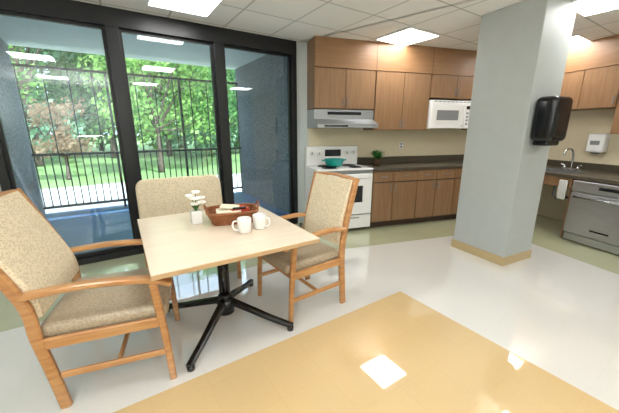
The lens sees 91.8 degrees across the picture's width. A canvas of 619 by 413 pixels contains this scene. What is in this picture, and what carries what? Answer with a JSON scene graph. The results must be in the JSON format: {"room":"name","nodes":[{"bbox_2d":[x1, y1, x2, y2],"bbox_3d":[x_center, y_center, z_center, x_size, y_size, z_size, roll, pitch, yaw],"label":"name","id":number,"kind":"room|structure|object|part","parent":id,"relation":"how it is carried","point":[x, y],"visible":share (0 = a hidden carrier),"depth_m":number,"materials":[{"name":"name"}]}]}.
{"room":"care facility","nodes":[
{"label":"care facility","id":0,"kind":"room"},
{"bbox_2d":[0,38,45,215],"bbox_3d":[-4.032,-0.707,3.888,0.200,3.150,2.799,-9,17,-32],"label":"wall","id":1,"kind":"structure","parent":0,"point":[11,113],"depth_m":4.46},
{"bbox_2d":[11,63,242,209],"bbox_3d":[-3.128,-1.286,5.957,3.660,2.470,0.040,-9,17,-32],"label":"railing","id":2,"kind":"object","parent":1,"relation":"attached to","point":[14,65],"visible":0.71,"depth_m":5.61,"materials":[{"name":"black metal"}]},
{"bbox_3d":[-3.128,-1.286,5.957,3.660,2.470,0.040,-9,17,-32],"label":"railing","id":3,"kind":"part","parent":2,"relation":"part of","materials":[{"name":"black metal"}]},
{"bbox_2d":[0,15,266,69],"bbox_3d":[-2.428,-2.574,4.530,4.070,0.149,2.849,-9,17,-32],"label":"ceiling","id":4,"kind":"structure","parent":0,"point":[15,31],"depth_m":4.71,"materials":[{"name":"paint"}]},
{"bbox_2d":[0,42,299,222],"bbox_3d":[-2.015,-0.739,3.425,4.388,2.640,0.150,-9,17,-32],"label":"wall","id":5,"kind":"structure","parent":0,"point":[297,43],"depth_m":4.49,"materials":[{"name":"beige paint"}]},
{"bbox_2d":[0,0,297,265],"bbox_3d":[-1.588,-0.799,3.662,3.270,2.639,0.153,-9,17,-32],"label":"window","id":6,"kind":"structure","parent":5,"relation":"in","point":[4,13],"depth_m":3.33,"materials":[{"name":"black metal"}]},
{"bbox_2d":[118,29,223,203],"bbox_3d":[-1.581,-0.748,3.664,0.970,2.400,0.075,-9,17,-32],"label":"window","id":7,"kind":"structure","parent":6,"relation":"attached to","point":[121,31],"depth_m":3.47,"materials":[{"name":"black metal"}]},
{"bbox_2d":[224,45,291,219],"bbox_3d":[-0.684,-0.899,4.256,0.960,2.400,0.041,-9,17,-32],"label":"window","id":8,"kind":"structure","parent":6,"relation":"attached to","point":[225,46],"depth_m":4.29,"materials":[{"name":"black metal"}]},
{"bbox_2d":[44,192,289,253],"bbox_3d":[-2.428,0.266,5.254,3.670,0.190,2.849,-9,17,-32],"label":"floor","id":9,"kind":"structure","parent":0,"point":[111,223],"depth_m":4.89,"materials":[{"name":"concrete"}]},
{"bbox_2d":[235,54,289,212],"bbox_3d":[-0.797,-1.232,5.947,0.200,3.150,2.799,-9,17,-32],"label":"wall","id":10,"kind":"structure","parent":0,"point":[262,91],"depth_m":5.80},
{"bbox_2d":[0,214,618,412],"bbox_3d":[1.747,1.081,1.823,8.278,0.104,7.335,-9,17,-32],"label":"floor","id":11,"kind":"structure","parent":0,"point":[424,323],"depth_m":2.09,"materials":[{"name":"white tile"}]},
{"bbox_2d":[0,188,179,408],"bbox_3d":[-1.290,0.457,1.813,0.889,1.116,0.665,-5,15,-20],"label":"dining chair","id":12,"kind":"object","parent":11,"relation":"on","point":[37,265],"visible":0.89,"depth_m":1.63,"materials":[{"name":"beige fabric"}]},
{"bbox_2d":[135,175,241,278],"bbox_3d":[-1.206,0.229,2.994,0.820,0.981,0.685,-8,16,-29],"label":"armchair","id":13,"kind":"object","parent":11,"relation":"on","point":[156,197],"visible":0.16,"depth_m":3.07,"materials":[{"name":"beige fabric"}]},
{"bbox_2d":[137,204,319,371],"bbox_3d":[-0.655,0.520,2.284,1.000,0.756,1.130,-9,17,-31],"label":"dining table","id":14,"kind":"object","parent":11,"relation":"on","point":[172,245],"visible":0.95,"depth_m":2.01,"materials":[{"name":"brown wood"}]},
{"bbox_2d":[185,190,205,224],"bbox_3d":[-0.865,0.000,2.277,0.145,0.253,0.180,-8,16,-29],"label":"flower vase","id":15,"kind":"object","parent":14,"relation":"on","point":[196,214],"visible":1,"depth_m":2.24,"materials":[{"name":"white ceramic"}]},
{"bbox_2d":[203,200,258,225],"bbox_3d":[-0.600,0.041,2.332,0.417,0.147,0.298,-5,15,-19],"label":"wicker basket","id":16,"kind":"object","parent":14,"relation":"on","point":[223,214],"visible":0.94,"depth_m":2.26,"materials":[{"name":"wicker"}]},
{"bbox_2d":[232,216,250,233],"bbox_3d":[-0.462,0.128,2.079,0.122,0.103,0.098,3,15,12],"label":"coffee mug","id":17,"kind":"object","parent":14,"relation":"on","point":[243,222],"visible":1,"depth_m":2.04,"materials":[{"name":"white ceramic"}]},
{"bbox_2d":[252,213,269,229],"bbox_3d":[-0.353,0.109,2.154,0.098,0.103,0.122,-11,18,-36],"label":"coffee mug","id":18,"kind":"object","parent":14,"relation":"on","point":[259,219],"visible":1,"depth_m":2.13,"materials":[{"name":"white ceramic"}]},
{"bbox_2d":[257,171,359,321],"bbox_3d":[-0.046,0.285,2.548,0.729,1.085,0.575,-10,17,-35],"label":"dining chair","id":19,"kind":"object","parent":11,"relation":"on","point":[327,215],"visible":0.76,"depth_m":2.46,"materials":[{"name":"beige fabric"}]},
{"bbox_2d":[305,146,373,229],"bbox_3d":[0.430,-0.277,4.502,0.846,1.207,0.694,-4,15,-16],"label":"stove","id":20,"kind":"object","parent":11,"relation":"on","point":[314,155],"visible":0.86,"depth_m":4.42,"materials":[{"name":"white metal"}]},
{"bbox_2d":[322,158,345,166],"bbox_3d":[0.355,-0.634,4.330,0.289,0.105,0.297,8,16,28],"label":"cooking pot","id":21,"kind":"object","parent":20,"relation":"on","point":[331,162],"visible":1,"depth_m":4.24,"materials":[{"name":"teal ceramic"}]},
{"bbox_2d":[368,168,461,227],"bbox_3d":[1.956,-0.236,5.028,2.340,0.867,0.651,-4,15,-16],"label":"base cabinet","id":22,"kind":"object","parent":11,"relation":"on","point":[424,195],"visible":0.71,"depth_m":4.62,"materials":[{"name":"brown wood"}]},
{"bbox_2d":[357,154,463,171],"bbox_3d":[2.372,-0.762,5.032,3.225,0.148,0.642,-4,15,-16],"label":"countertop","id":23,"kind":"structure","parent":22,"relation":"on","point":[391,163],"depth_m":5.00,"materials":[{"name":"stone"}]},
{"bbox_2d":[368,150,383,165],"bbox_3d":[1.050,-0.753,4.625,0.274,0.252,0.279,-4,15,-16],"label":"potted plant","id":24,"kind":"object","parent":23,"relation":"on","point":[377,155],"visible":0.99,"depth_m":4.59,"materials":[{"name":"green plant"}]},
{"bbox_2d":[543,159,618,236],"bbox_3d":[4.053,0.062,3.656,0.930,0.967,3.260,-4,15,-16],"label":"countertop","id":25,"kind":"structure","parent":11,"relation":"on","point":[603,173],"depth_m":4.22,"materials":[{"name":"laminate"}]},
{"bbox_2d":[556,180,567,198],"bbox_3d":[3.412,-0.230,4.059,0.038,0.260,0.100,-4,15,-16],"label":"hand towel","id":26,"kind":"object","parent":25,"relation":"hanging from","point":[562,186],"visible":1,"depth_m":4.04,"materials":[{"name":"fabric"}]},
{"bbox_2d":[561,148,581,170],"bbox_3d":[3.884,-0.700,4.431,0.242,0.324,0.265,11,18,38],"label":"faucet","id":27,"kind":"object","parent":25,"relation":"on","point":[571,149],"visible":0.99,"depth_m":4.44,"materials":[{"name":"silver metal"}]},
{"bbox_2d":[563,179,618,254],"bbox_3d":[3.815,0.104,3.797,0.631,0.817,0.680,-4,15,-16],"label":"dishwasher","id":28,"kind":"object","parent":11,"relation":"on","point":[592,217],"visible":0.95,"depth_m":3.74,"materials":[{"name":"metal"}]},
{"bbox_2d":[74,0,618,50],"bbox_3d":[1.747,-1.572,1.146,8.278,0.100,7.335,-9,17,-32],"label":"ceiling","id":29,"kind":"structure","parent":0,"point":[458,22],"depth_m":3.30,"materials":[{"name":"tile"}]},
{"bbox_2d":[145,0,223,17],"bbox_3d":[-1.177,-1.939,2.829,0.604,0.017,0.604,-9,17,-32],"label":"ceiling light","id":30,"kind":"object","parent":29,"relation":"attached to","point":[203,8],"depth_m":2.93,"materials":[{"name":"white plastic"}]},
{"bbox_2d":[374,26,441,45],"bbox_3d":[1.285,-2.224,3.944,0.604,0.017,0.604,-9,17,-32],"label":"ceiling light","id":31,"kind":"object","parent":29,"relation":"attached to","point":[410,35],"depth_m":3.90,"materials":[{"name":"white plastic"}]},
{"bbox_2d":[570,34,592,46],"bbox_3d":[3.526,-2.295,4.222,0.604,0.017,0.604,-9,17,-32],"label":"ceiling light","id":32,"kind":"object","parent":29,"relation":"attached to","point":[576,39],"depth_m":4.03,"materials":[{"name":"white plastic"}]},
{"bbox_2d":[573,0,618,17],"bbox_3d":[2.850,-1.937,2.819,0.604,0.017,0.604,-9,17,-32],"label":"ceiling light","id":33,"kind":"object","parent":29,"relation":"attached to","point":[585,8],"depth_m":2.95,"materials":[{"name":"white plastic"}]},
{"bbox_2d":[299,42,466,222],"bbox_3d":[1.869,-1.187,5.185,4.280,2.640,0.120,-4,15,-16],"label":"wall","id":34,"kind":"structure","parent":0,"point":[428,141],"depth_m":4.88,"materials":[{"name":"beige paint"}]},
{"bbox_2d":[307,67,375,109],"bbox_3d":[0.459,-1.681,4.346,0.920,0.530,0.366,-4,15,-16],"label":"upper cabinet","id":35,"kind":"object","parent":34,"relation":"attached to","point":[327,88],"visible":1,"depth_m":4.19,"materials":[{"name":"brown wood"}]},
{"bbox_2d":[307,109,377,127],"bbox_3d":[0.478,-1.275,4.387,0.920,0.256,0.493,-4,15,-16],"label":"range hood","id":36,"kind":"object","parent":34,"relation":"attached to","point":[316,118],"visible":1,"depth_m":4.25,"materials":[{"name":"metal"}]},
{"bbox_2d":[307,36,476,76],"bbox_3d":[1.767,-2.216,4.627,3.663,0.367,0.357,-4,15,-16],"label":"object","id":37,"kind":"structure","parent":34,"relation":"attached to","point":[326,52],"depth_m":4.26,"materials":[{"name":"brown wood"}]},
{"bbox_2d":[363,71,430,129],"bbox_3d":[1.353,-1.608,4.647,0.930,0.820,0.366,-4,15,-16],"label":"upper cabinet","id":38,"kind":"object","parent":34,"relation":"attached to","point":[401,99],"visible":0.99,"depth_m":4.49,"materials":[{"name":"brown wood"}]},
{"bbox_2d":[429,74,473,100],"bbox_3d":[2.271,-1.909,4.860,0.970,0.340,0.366,-4,15,-16],"label":"upper cabinet","id":39,"kind":"object","parent":34,"relation":"attached to","point":[442,87],"visible":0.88,"depth_m":4.68,"materials":[{"name":"brown wood"}]},
{"bbox_2d":[426,100,470,128],"bbox_3d":[2.237,-1.493,4.905,0.860,0.430,0.450,-4,15,-16],"label":"microwave","id":40,"kind":"object","parent":39,"relation":"attached to","point":[442,114],"visible":0.77,"depth_m":4.71,"materials":[{"name":"white plastic"}]},
{"bbox_2d":[454,0,577,257],"bbox_3d":[2.204,-0.723,3.363,0.500,2.639,0.640,-7,16,-25],"label":"wall column","id":41,"kind":"structure","parent":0,"point":[523,49],"depth_m":3.15,"materials":[{"name":"paint"}]},
{"bbox_2d":[451,239,531,265],"bbox_3d":[2.204,0.506,3.676,0.524,0.097,0.664,-7,16,-25],"label":"baseboard","id":42,"kind":"structure","parent":41,"relation":"attached to","point":[491,257],"depth_m":3.44,"materials":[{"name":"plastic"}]},
{"bbox_2d":[530,96,572,145],"bbox_3d":[2.355,-0.828,2.924,0.300,0.460,0.205,-7,16,-25],"label":"paper towel dispenser","id":43,"kind":"object","parent":41,"relation":"attached to","point":[551,118],"visible":1,"depth_m":2.84,"materials":[{"name":"black plastic"}]},
{"bbox_2d":[537,109,618,220],"bbox_3d":[4.853,-0.542,2.654,0.102,2.640,6.620,-4,15,-16],"label":"wall","id":44,"kind":"structure","parent":0,"point":[582,123],"depth_m":4.64,"materials":[{"name":"paint"}]},
{"bbox_2d":[560,34,618,133],"bbox_3d":[4.285,-1.478,3.493,0.366,1.238,3.550,-4,15,-16],"label":"upper cabinet","id":45,"kind":"object","parent":44,"relation":"attached to","point":[591,74],"visible":0.49,"depth_m":4.11,"materials":[{"name":"brown wood"}]},
{"bbox_2d":[585,134,610,153],"bbox_3d":[4.194,-0.913,4.370,0.132,0.290,0.220,-4,15,-16],"label":"soap dispenser","id":46,"kind":"object","parent":44,"relation":"attached to","point":[596,143],"visible":1,"depth_m":4.31,"materials":[{"name":"white plastic"}]},
{"label":"outside","id":47,"kind":"structure","parent":0,"visible":0},
{"bbox_2d":[33,137,241,213],"bbox_3d":[-25.687,-8.925,42.675,120.000,0.115,86.900,-9,17,-32],"label":"ground","id":48,"kind":"structure","parent":47,"point":[48,164],"depth_m":13.18,"materials":[{"name":"green plant"}]},
{"bbox_2d":[8,45,46,103],"bbox_3d":[-11.851,-3.913,9.518,4.419,6.633,5.544,3,15,13],"label":"tree","id":49,"kind":"object","parent":48,"relation":"on","point":[33,84],"visible":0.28,"depth_m":11.10,"materials":[{"name":"green plant"}]},
{"bbox_2d":[9,49,52,150],"bbox_3d":[-24.598,-10.168,22.803,9.677,15.152,10.968,-5,15,-18],"label":"tree","id":50,"kind":"object","parent":48,"relation":"on","point":[33,88],"visible":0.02,"depth_m":24.79,"materials":[{"name":"green plant"}]},
{"bbox_2d":[9,45,87,166],"bbox_3d":[-14.102,-7.762,14.120,7.709,12.079,7.776,-9,17,-32],"label":"tree","id":51,"kind":"object","parent":48,"relation":"on","point":[36,132],"visible":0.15,"depth_m":15.37,"materials":[{"name":"green plant"}]},
{"bbox_2d":[27,96,98,179],"bbox_3d":[-9.091,-2.513,11.139,1.492,3.120,1.935,3,15,10],"label":"tree","id":52,"kind":"object","parent":48,"relation":"on","point":[65,143],"visible":0.93,"depth_m":10.77,"materials":[{"name":"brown plant"}]},
{"bbox_2d":[17,51,155,150],"bbox_3d":[-17.956,-10.753,25.664,12.164,11.912,9.881,-9,17,-32],"label":"tree","id":53,"kind":"object","parent":48,"relation":"on","point":[53,74],"visible":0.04,"depth_m":23.49,"materials":[{"name":"green plant"}]},
{"bbox_2d":[25,47,155,157],"bbox_3d":[-13.698,-7.665,19.215,6.983,9.115,7.725,-9,17,-32],"label":"tree","id":54,"kind":"object","parent":48,"relation":"on","point":[91,123],"visible":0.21,"depth_m":19.06,"materials":[{"name":"green plant"}]},
{"bbox_2d":[77,54,229,172],"bbox_3d":[-6.434,-4.533,13.003,5.628,6.114,4.577,-9,17,-32],"label":"tree","id":55,"kind":"object","parent":48,"relation":"on","point":[132,67],"visible":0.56,"depth_m":12.73,"materials":[{"name":"green plant"}]},
{"bbox_2d":[129,61,202,155],"bbox_3d":[-9.883,-8.223,20.987,6.848,9.319,8.847,-9,17,-32],"label":"tree","id":56,"kind":"object","parent":48,"relation":"on","point":[169,135],"visible":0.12,"depth_m":20.84,"materials":[{"name":"green plant"}]},
{"bbox_2d":[135,67,231,148],"bbox_3d":[-12.358,-12.678,30.085,11.313,15.164,12.355,-9,17,-32],"label":"tree","id":57,"kind":"object","parent":48,"relation":"on","point":[175,142],"visible":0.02,"depth_m":30.53,"materials":[{"name":"green plant"}]},
{"bbox_2d":[155,61,237,145],"bbox_3d":[-4.686,-5.445,15.234,4.967,6.779,5.690,4,15,14],"label":"tree","id":58,"kind":"object","parent":48,"relation":"on","point":[232,108],"visible":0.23,"depth_m":13.89,"materials":[{"name":"green plant"}]},
{"bbox_2d":[175,67,237,157],"bbox_3d":[-6.043,-8.622,20.940,6.845,10.774,7.546,-9,17,-32],"label":"tree","id":59,"kind":"object","parent":48,"relation":"on","point":[204,144],"visible":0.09,"depth_m":20.51,"materials":[{"name":"green plant"}]},
{"bbox_2d":[230,102,238,151],"bbox_3d":[-4.606,-9.544,24.132,7.919,10.994,6.300,-9,17,-32],"label":"tree","id":60,"kind":"object","parent":48,"relation":"on","point":[236,134],"visible":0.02,"depth_m":24.48,"materials":[{"name":"green plant"}]}
]}

